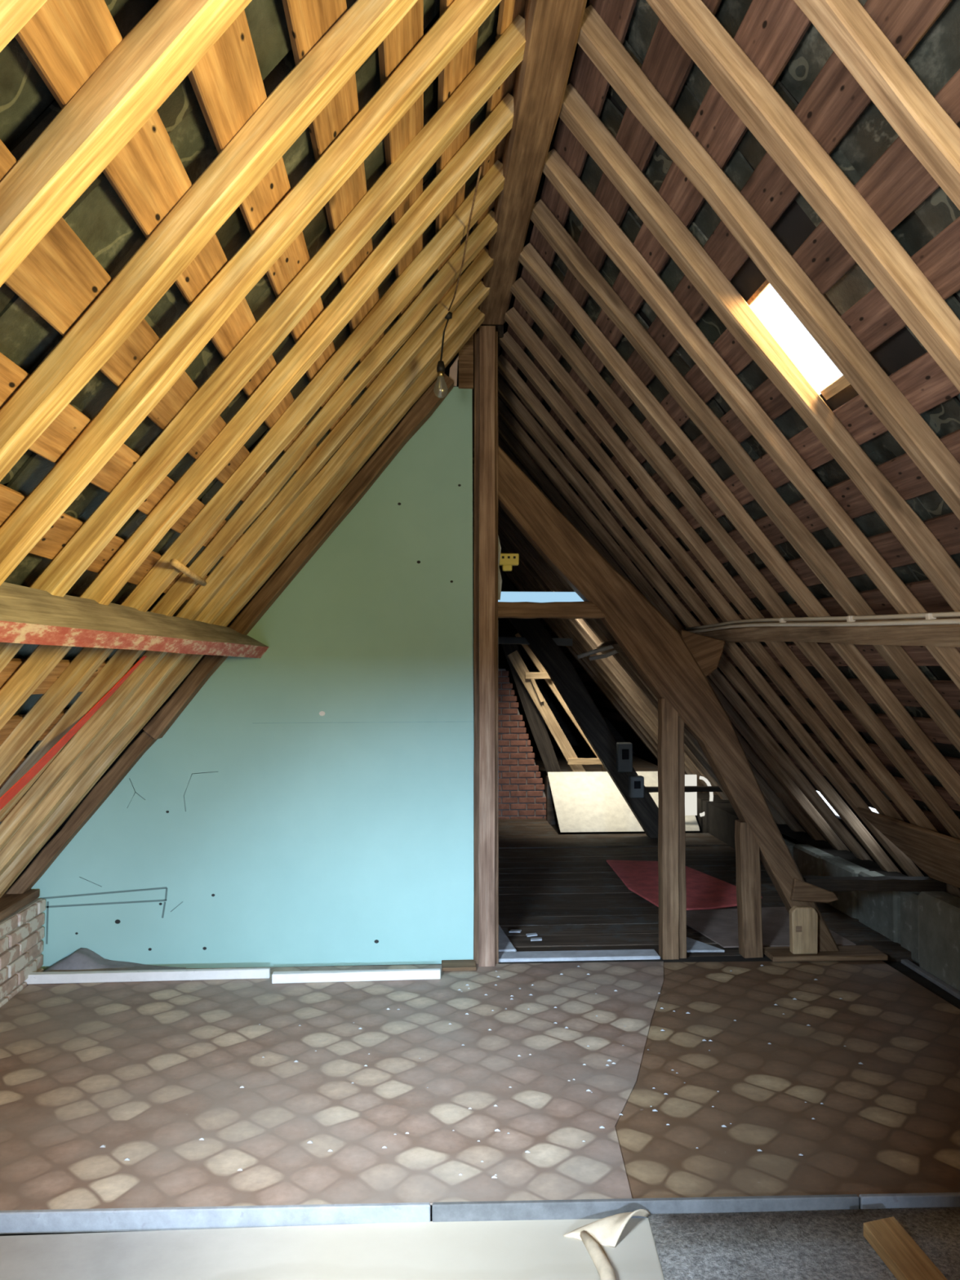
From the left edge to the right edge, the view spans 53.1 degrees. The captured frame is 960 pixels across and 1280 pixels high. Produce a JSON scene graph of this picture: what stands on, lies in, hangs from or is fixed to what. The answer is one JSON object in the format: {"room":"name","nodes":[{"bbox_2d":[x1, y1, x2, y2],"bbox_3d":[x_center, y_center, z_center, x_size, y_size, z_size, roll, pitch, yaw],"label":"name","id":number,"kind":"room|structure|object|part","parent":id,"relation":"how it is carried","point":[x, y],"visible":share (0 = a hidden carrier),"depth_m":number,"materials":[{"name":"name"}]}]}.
{"room":"attic","nodes":[
{"label":"attic","id":0,"kind":"room"},
{"bbox_2d":[0,897,45,1007],"bbox_3d":[-2.179,1.442,3.055,0.260,0.420,3.444,0,-2,-3],"label":"wall","id":1,"kind":"structure","parent":0,"point":[21,932],"depth_m":4.47,"materials":[{"name":"brick"}]},
{"bbox_2d":[0,888,39,920],"bbox_3d":[-2.180,1.205,3.050,0.209,0.052,3.420,0,-2,-3],"label":"wall plate","id":2,"kind":"object","parent":1,"relation":"on","point":[10,904],"visible":0.87,"depth_m":4.55,"materials":[{"name":"brown wood"}]},
{"bbox_2d":[0,1202,430,1234],"bbox_3d":[-1.151,1.606,2.654,2.026,0.058,0.018,0,-2,-2],"label":"trim","id":3,"kind":"structure","parent":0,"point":[144,1219],"depth_m":2.66,"materials":[{"name":"grey metal"}]},
{"bbox_2d":[31,386,474,970],"bbox_3d":[-1.130,0.179,4.894,2.220,2.995,0.027,0,-2,-3],"label":"wall","id":4,"kind":"structure","parent":0,"point":[311,804],"depth_m":4.89,"materials":[{"name":"teal paint"}]},
{"bbox_2d":[5,730,157,893],"bbox_3d":[-2.032,0.949,4.741,0.883,1.042,0.109,0,-2,-3],"label":"rafter","id":5,"kind":"object","parent":4,"relation":"attached to","point":[108,783],"visible":0.87,"depth_m":4.70,"materials":[{"name":"brown wood"}]},
{"bbox_2d":[23,968,440,984],"bbox_3d":[-1.183,1.613,4.604,1.985,0.045,0.105,0,-2,-3],"label":"baseboard","id":6,"kind":"structure","parent":4,"relation":"attached to","point":[98,976],"depth_m":4.60,"materials":[{"name":"white paint"}]},
{"bbox_2d":[142,373,453,739],"bbox_3d":[-0.897,-0.433,4.839,1.527,1.850,0.132,0,-2,-4],"label":"rafter","id":7,"kind":"object","parent":4,"relation":"attached to","point":[427,404],"visible":0.91,"depth_m":4.79,"materials":[{"name":"brown wood"}]},
{"bbox_2d":[319,711,324,715],"bbox_3d":[-0.805,0.375,4.896,0.032,0.026,0.002,0,-2,-3],"label":"light","id":8,"kind":"object","parent":4,"relation":"on","point":[321,713],"depth_m":4.90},
{"bbox_2d":[458,333,473,390],"bbox_3d":[-0.073,-1.458,4.998,0.077,0.305,0.035,0,-2,-3],"label":"board","id":9,"kind":"object","parent":4,"relation":"attached to","point":[465,353],"visible":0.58,"depth_m":4.98,"materials":[{"name":"brown wood"}]},
{"bbox_2d":[448,355,458,386],"bbox_3d":[-0.100,-1.444,4.985,0.132,0.255,0.004,0,-2,-3],"label":"paper","id":10,"kind":"object","parent":9,"relation":"attached to","point":[453,369],"visible":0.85,"depth_m":4.98,"materials":[{"name":"beige paper"}]},
{"bbox_2d":[0,0,525,897],"bbox_3d":[-1.394,-0.095,5.031,3.014,3.690,17.000,0,-2,-3],"label":"ceiling","id":11,"kind":"structure","parent":0,"point":[233,233],"depth_m":2.25,"materials":[{"name":"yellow wood"}]},
{"bbox_2d":[0,655,146,810],"bbox_3d":[-1.649,0.457,3.506,0.832,0.805,0.161,1,-2,-39],"label":"strap","id":12,"kind":"object","parent":11,"relation":"attached to","point":[20,784],"visible":1,"depth_m":3.56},
{"bbox_2d":[0,582,268,657],"bbox_3d":[-1.024,-0.080,1.665,0.289,0.154,6.440,0,-2,-3],"label":"purlin","id":13,"kind":"object","parent":11,"relation":"attached to","point":[28,615],"visible":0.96,"depth_m":2.67,"materials":[{"name":"red paint"}]},
{"bbox_2d":[169,558,206,586],"bbox_3d":[-1.032,-0.237,3.413,0.024,0.047,0.521,0,-2,-6],"label":"wooden peg","id":14,"kind":"object","parent":11,"relation":"attached to","point":[173,562],"visible":1,"depth_m":3.35,"materials":[{"name":"brown wood"}]},
{"bbox_2d":[436,165,482,377],"bbox_3d":[-0.067,-1.269,3.599,0.070,0.423,1.155,0,-2,-10],"label":"hanging bulb","id":15,"kind":"object","parent":11,"relation":"hanging from","point":[441,366],"visible":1,"depth_m":3.88,"materials":[{"name":"black plastic"}]},
{"bbox_2d":[471,324,503,457],"bbox_3d":[-0.188,-1.573,9.106,0.144,0.194,8.100,0,-2,-3],"label":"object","id":16,"kind":"structure","parent":11,"relation":"attached to","point":[500,328],"depth_m":5.35,"materials":[{"name":"brown wood"}]},
{"bbox_2d":[478,0,586,324],"bbox_3d":[0.249,-1.787,1.728,0.153,0.274,6.412,0,-2,-3],"label":"ridge beam","id":17,"kind":"structure","parent":11,"relation":"attached to","point":[552,27],"depth_m":3.03,"materials":[{"name":"brown wood"}]},
{"bbox_2d":[0,747,959,1235],"bbox_3d":[0.094,1.543,5.071,6.000,0.620,17.000,0,-2,-3],"label":"floor","id":18,"kind":"structure","parent":0,"point":[562,888],"depth_m":6.32,"materials":[{"name":"brown wood"}]},
{"bbox_2d":[0,961,663,1210],"bbox_3d":[-0.542,1.614,3.758,3.097,0.005,2.209,0,-2,-3],"label":"vinyl flooring","id":19,"kind":"structure","parent":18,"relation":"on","point":[144,1071],"depth_m":3.45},
{"bbox_2d":[43,947,186,972],"bbox_3d":[-1.814,1.590,4.721,0.690,0.114,0.153,0,-2,-3],"label":"heap","id":20,"kind":"object","parent":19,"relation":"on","point":[83,959],"visible":0.62,"depth_m":4.71,"materials":[{"name":"grey"}]},
{"bbox_2d":[99,964,862,1177],"bbox_3d":[0.258,1.611,3.830,3.199,0.005,1.986,0,-2,-3],"label":"crumbs","id":21,"kind":"object","parent":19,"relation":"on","point":[242,1086],"visible":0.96,"depth_m":3.41,"materials":[{"name":"white"}]},
{"bbox_2d":[0,1217,664,1279],"bbox_3d":[-0.737,1.555,0.628,2.710,0.051,4.035,0,-2,-3],"label":"plywood sheet","id":22,"kind":"object","parent":18,"relation":"on","point":[496,1250],"depth_m":2.53,"materials":[{"name":"beige wood"}]},
{"bbox_3d":[0.314,1.602,2.392,0.062,0.040,0.434,0,-2,-3],"label":"rolled edge","id":23,"kind":"part","parent":22,"relation":"part of","materials":[{"name":"beige wood"}]},
{"bbox_2d":[563,1208,650,1247],"bbox_3d":[0.366,1.597,2.616,0.260,0.064,0.100,1,-2,-23],"label":"flap","id":24,"kind":"object","parent":22,"relation":"attached to","point":[606,1231],"visible":0.95,"depth_m":2.61,"materials":[{"name":"beige paper"}]},
{"bbox_3d":[-0.107,1.634,4.821,0.170,0.017,0.130,0,-2,-3],"label":"baseboard","id":25,"kind":"part","parent":18,"relation":"part of","materials":[{"name":"brown wood"}]},
{"bbox_2d":[473,325,498,966],"bbox_3d":[0.032,0.022,4.932,0.128,3.272,0.104,0,-2,-3],"label":"post","id":26,"kind":"object","parent":18,"relation":"on","point":[486,456],"visible":0.98,"depth_m":4.90,"materials":[{"name":"brown wood"}]},
{"bbox_2d":[497,535,502,599],"bbox_3d":[0.101,-0.380,5.025,0.029,0.340,0.012,0,-2,-3],"label":"plaster","id":27,"kind":"object","parent":26,"relation":"attached to","point":[500,580],"visible":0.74,"depth_m":5.02,"materials":[{"name":"beige paint"}]},
{"bbox_2d":[499,553,519,571],"bbox_3d":[0.147,-0.409,5.056,0.113,0.090,0.052,0,-2,-3],"label":"junction box","id":28,"kind":"object","parent":26,"relation":"attached to","point":[507,561],"visible":0.93,"depth_m":5.03,"materials":[{"name":"yellow plastic"}]},
{"bbox_2d":[497,601,605,619],"bbox_3d":[0.390,-0.155,5.019,0.602,0.089,0.098,0,-2,-3],"label":"tie","id":29,"kind":"object","parent":26,"relation":"attached to","point":[518,610],"visible":0.9,"depth_m":4.97,"materials":[{"name":"brown wood"}]},
{"bbox_2d":[498,924,516,951],"bbox_3d":[0.113,1.655,5.462,0.114,0.018,0.804,0,-2,-3],"label":"pile","id":30,"kind":"object","parent":18,"relation":"on","point":[505,944],"visible":0.48,"depth_m":5.19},
{"bbox_2d":[473,668,546,819],"bbox_3d":[0.247,1.074,9.958,0.988,1.550,0.518,0,-2,-3],"label":"brick wall","id":31,"kind":"structure","parent":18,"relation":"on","point":[522,795],"depth_m":9.71,"materials":[{"name":"red brick"}]},
{"bbox_2d":[508,929,521,933],"bbox_3d":[0.201,1.661,5.473,0.071,0.008,0.040,0,-2,4],"label":"chip","id":32,"kind":"object","parent":18,"relation":"on","point":[510,931],"visible":1,"depth_m":5.46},
{"bbox_2d":[501,644,561,775],"bbox_3d":[0.596,0.917,9.701,0.780,1.898,0.039,0,-2,-4],"label":"leaning board","id":33,"kind":"object","parent":18,"relation":"on","point":[538,728],"visible":0.62,"depth_m":9.69,"materials":[{"name":"brown wood"}]},
{"bbox_2d":[525,933,537,937],"bbox_3d":[0.291,1.659,5.399,0.071,0.008,0.040,1,-2,-19],"label":"chip","id":34,"kind":"object","parent":18,"relation":"on","point":[529,935],"visible":1,"depth_m":5.39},
{"bbox_2d":[530,937,542,941],"bbox_3d":[0.311,1.656,5.310,0.068,0.008,0.045,0,-2,-3],"label":"chip","id":35,"kind":"object","parent":18,"relation":"on","point":[540,938],"visible":1,"depth_m":5.30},
{"bbox_2d":[506,632,606,771],"bbox_3d":[0.775,0.651,9.678,1.003,1.475,0.116,0,-2,-3],"label":"trestle","id":36,"kind":"object","parent":18,"relation":"on","point":[527,678],"visible":0.75,"depth_m":9.65,"materials":[{"name":"brown wood"}]},
{"bbox_3d":[0.671,0.746,9.670,0.114,1.415,0.054,-30,0,-4],"label":"rail","id":37,"kind":"part","parent":36,"relation":"part of","materials":[{"name":"brown wood"}]},
{"bbox_2d":[472,531,658,838],"bbox_3d":[0.828,0.382,8.576,1.840,2.750,0.143,0,-2,-3],"label":"brace","id":38,"kind":"object","parent":18,"relation":"on","point":[560,669],"visible":0.55,"depth_m":8.51,"materials":[{"name":"brown wood"}]},
{"bbox_2d":[497,635,572,645],"bbox_3d":[0.335,0.006,8.539,0.970,0.070,0.094,2,-2,-3],"label":"tie","id":39,"kind":"object","parent":38,"relation":"attached to","point":[501,640],"visible":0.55,"depth_m":8.50,"materials":[{"name":"black wood"}]},
{"bbox_2d":[616,742,632,772],"bbox_3d":[1.274,1.034,8.466,0.130,0.255,0.094,0,-2,-3],"label":"meter box","id":40,"kind":"object","parent":38,"relation":"attached to","point":[624,749],"visible":1,"depth_m":8.42,"materials":[{"name":"black plastic"}]},
{"bbox_2d":[628,775,644,798],"bbox_3d":[1.379,1.294,8.465,0.124,0.187,0.094,0,-2,-3],"label":"meter box","id":41,"kind":"object","parent":38,"relation":"attached to","point":[636,783],"visible":1,"depth_m":8.42,"materials":[{"name":"grey plastic"}]},
{"bbox_2d":[547,771,699,832],"bbox_3d":[1.369,1.554,9.301,1.349,0.485,0.684,0,-2,-3],"label":"board","id":42,"kind":"object","parent":18,"relation":"on","point":[584,801],"visible":0.7,"depth_m":9.25,"materials":[{"name":"beige wood"}]},
{"bbox_2d":[431,1194,859,1222],"bbox_3d":[0.471,1.608,2.709,1.211,0.058,0.018,0,-2,-2],"label":"trim","id":43,"kind":"structure","parent":18,"relation":"on","point":[534,1210],"depth_m":2.70,"materials":[{"name":"grey metal"}]},
{"bbox_2d":[657,697,686,959],"bbox_3d":[1.005,0.979,5.022,0.132,1.345,0.094,0,-2,-3],"label":"post","id":44,"kind":"object","parent":18,"relation":"on","point":[671,762],"visible":0.98,"depth_m":4.98,"materials":[{"name":"brown wood"}]},
{"bbox_2d":[606,859,762,910],"bbox_3d":[1.407,1.695,6.723,0.819,0.014,1.549,0,-2,-3],"label":"mat","id":45,"kind":"object","parent":18,"relation":"on","point":[704,891],"visible":0.6,"depth_m":6.57,"materials":[{"name":"red fabric"}]},
{"bbox_2d":[686,937,724,952],"bbox_3d":[1.187,1.651,5.213,0.199,0.012,0.279,0,-2,-3],"label":"scrap","id":46,"kind":"object","parent":18,"relation":"on","point":[692,945],"visible":0.7,"depth_m":5.12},
{"bbox_2d":[734,819,763,958],"bbox_3d":[1.411,1.302,5.042,0.108,0.700,0.097,-1,-2,-3],"label":"post","id":47,"kind":"object","parent":18,"relation":"on","point":[748,897],"visible":0.98,"depth_m":5.00,"materials":[{"name":"brown wood"}]},
{"bbox_2d":[686,906,856,947],"bbox_3d":[1.590,1.664,5.593,0.850,0.008,0.830,0,-2,-3],"label":"sheet","id":48,"kind":"object","parent":18,"relation":"on","point":[719,926],"visible":0.46,"depth_m":5.55,"materials":[{"name":"grey"}]},
{"bbox_2d":[615,960,959,1198],"bbox_3d":[1.233,1.619,3.824,1.825,0.001,2.219,0,-2,-3],"label":"vinyl flooring","id":49,"kind":"structure","parent":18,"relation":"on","point":[888,1122],"depth_m":3.44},
{"bbox_2d":[763,945,888,961],"bbox_3d":[1.791,1.635,5.005,0.600,0.026,0.190,0,-2,-3],"label":"plank","id":50,"kind":"object","parent":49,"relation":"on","point":[846,953],"visible":0.76,"depth_m":4.94,"materials":[{"name":"brown wood"}]},
{"bbox_2d":[497,445,839,951],"bbox_3d":[0.980,0.303,5.041,1.816,2.672,0.160,0,-2,-3],"label":"brace","id":51,"kind":"object","parent":50,"relation":"on","point":[658,651],"depth_m":4.99,"materials":[{"name":"brown wood"}]},
{"bbox_2d":[497,591,583,602],"bbox_3d":[0.389,-0.222,5.096,0.615,0.066,0.030,0,-2,-3],"label":"window","id":52,"kind":"structure","parent":51,"relation":"attached to","point":[509,597],"depth_m":5.09,"materials":[{"name":"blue glass"}]},
{"bbox_2d":[677,630,724,676],"bbox_3d":[1.166,0.077,5.074,0.231,0.257,0.110,0,-2,-3],"label":"cleat","id":53,"kind":"object","parent":51,"relation":"attached to","point":[707,651],"visible":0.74,"depth_m":5.02,"materials":[{"name":"brown wood"}]},
{"bbox_3d":[1.736,1.301,4.990,0.247,0.128,0.028,0,-2,-3],"label":"foot cap","id":54,"kind":"part","parent":51,"relation":"part of","materials":[{"name":"brown wood"}]},
{"bbox_2d":[789,905,817,954],"bbox_3d":[1.676,1.500,4.971,0.137,0.240,0.052,0,-2,-3],"label":"brace foot","id":55,"kind":"object","parent":50,"relation":"on","point":[803,920],"visible":1,"depth_m":4.95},
{"bbox_2d":[648,1207,959,1279],"bbox_3d":[1.352,1.558,0.792,2.200,0.014,3.912,0,-2,-3],"label":"carpet","id":56,"kind":"object","parent":18,"relation":"on","point":[823,1244],"visible":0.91,"depth_m":2.56,"materials":[{"name":"grey carpet"}]},
{"bbox_2d":[863,1216,947,1279],"bbox_3d":[1.109,1.571,2.069,0.103,0.036,1.090,0,-2,-3],"label":"timber offcut","id":57,"kind":"object","parent":56,"relation":"on","point":[899,1251],"visible":1,"depth_m":2.47,"materials":[{"name":"brown wood"}]},
{"bbox_2d":[901,959,959,999],"bbox_3d":[2.293,1.674,4.237,0.040,0.028,1.680,0,-2,-3],"label":"batten","id":58,"kind":"object","parent":18,"relation":"on","point":[944,986],"visible":1,"depth_m":4.78,"materials":[{"name":"wood"}]},
{"bbox_2d":[472,571,638,757],"bbox_3d":[-0.395,0.198,13.275,6.000,3.800,0.150,0,-2,-3],"label":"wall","id":59,"kind":"structure","parent":0,"point":[505,628],"depth_m":13.26,"materials":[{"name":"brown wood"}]},
{"bbox_2d":[472,0,959,897],"bbox_3d":[1.524,-0.051,5.204,3.078,3.767,17.000,0,-2,-3],"label":"ceiling","id":60,"kind":"structure","parent":0,"point":[701,153],"depth_m":3.29,"materials":[{"name":"brown wood"}]},
{"bbox_2d":[645,786,722,792],"bbox_3d":[1.919,1.382,8.893,0.800,0.054,0.056,0,-2,-3],"label":"bar","id":61,"kind":"object","parent":60,"relation":"attached to","point":[687,788],"visible":0.5,"depth_m":8.87,"materials":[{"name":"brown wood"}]},
{"bbox_2d":[596,617,959,653],"bbox_3d":[1.463,-0.012,3.696,0.149,0.238,10.202,0,-2,-4],"label":"purlin","id":62,"kind":"object","parent":60,"relation":"attached to","point":[931,635],"visible":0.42,"depth_m":3.72,"materials":[{"name":"brown wood"}]},
{"bbox_2d":[577,644,617,660],"bbox_3d":[1.011,0.101,8.136,0.372,0.151,0.066,0,-2,14],"label":"cable loop","id":63,"kind":"object","parent":62,"relation":"hanging from","point":[610,646],"visible":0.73,"depth_m":8.12,"materials":[{"name":"grey plastic"}]},
{"bbox_2d":[684,611,959,630],"bbox_3d":[1.539,-0.104,2.401,0.061,0.151,7.001,0,-2,-4],"label":"cable","id":64,"kind":"object","parent":62,"relation":"attached to","point":[931,615],"visible":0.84,"depth_m":3.70,"materials":[{"name":"grey plastic"}]},
{"bbox_2d":[688,618,959,632],"bbox_3d":[1.516,-0.081,2.399,0.059,0.151,7.001,0,-2,-4],"label":"cable","id":65,"kind":"object","parent":62,"relation":"on","point":[937,621],"visible":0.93,"depth_m":3.67,"materials":[{"name":"grey plastic"}]},
{"bbox_2d":[746,280,850,399],"bbox_3d":[0.976,-0.911,2.937,0.265,0.348,0.450,0,-2,-3],"label":"window","id":66,"kind":"structure","parent":60,"relation":"attached to","point":[841,383],"depth_m":2.88,"materials":[{"name":"brown wood"}]},
{"bbox_2d":[856,807,959,888],"bbox_3d":[2.297,1.066,4.364,0.228,0.312,2.098,0,-2,-4],"label":"plank","id":67,"kind":"object","parent":60,"relation":"on","point":[937,855],"visible":1,"depth_m":4.84,"materials":[{"name":"brown wood"}]},
{"bbox_2d":[695,792,959,991],"bbox_3d":[2.386,1.534,5.860,0.330,0.405,7.500,0,-2,-3],"label":"wall","id":68,"kind":"structure","parent":0,"point":[926,924],"depth_m":5.50,"materials":[{"name":"concrete"}]},
{"bbox_2d":[684,774,713,817],"bbox_3d":[2.034,1.464,9.037,0.316,0.384,0.086,-1,-2,17],"label":"window","id":69,"kind":"structure","parent":68,"relation":"in","point":[691,797],"depth_m":9.04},
{"bbox_3d":[2.123,1.466,9.003,0.128,0.379,0.034,0,-2,-3],"label":"arched frame","id":70,"kind":"part","parent":69,"relation":"part of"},
{"bbox_2d":[801,875,946,892],"bbox_3d":[2.095,1.301,5.122,0.760,0.069,0.097,1,-2,-3],"label":"plank","id":71,"kind":"object","parent":68,"relation":"on","point":[879,883],"visible":0.84,"depth_m":5.08,"materials":[{"name":"brown wood"}]},
{"bbox_2d":[858,1192,959,1208],"bbox_3d":[1.708,1.609,2.751,1.256,0.058,0.018,0,-2,-2],"label":"trim","id":72,"kind":"structure","parent":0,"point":[880,1201],"depth_m":2.73,"materials":[{"name":"grey metal"}]}
]}

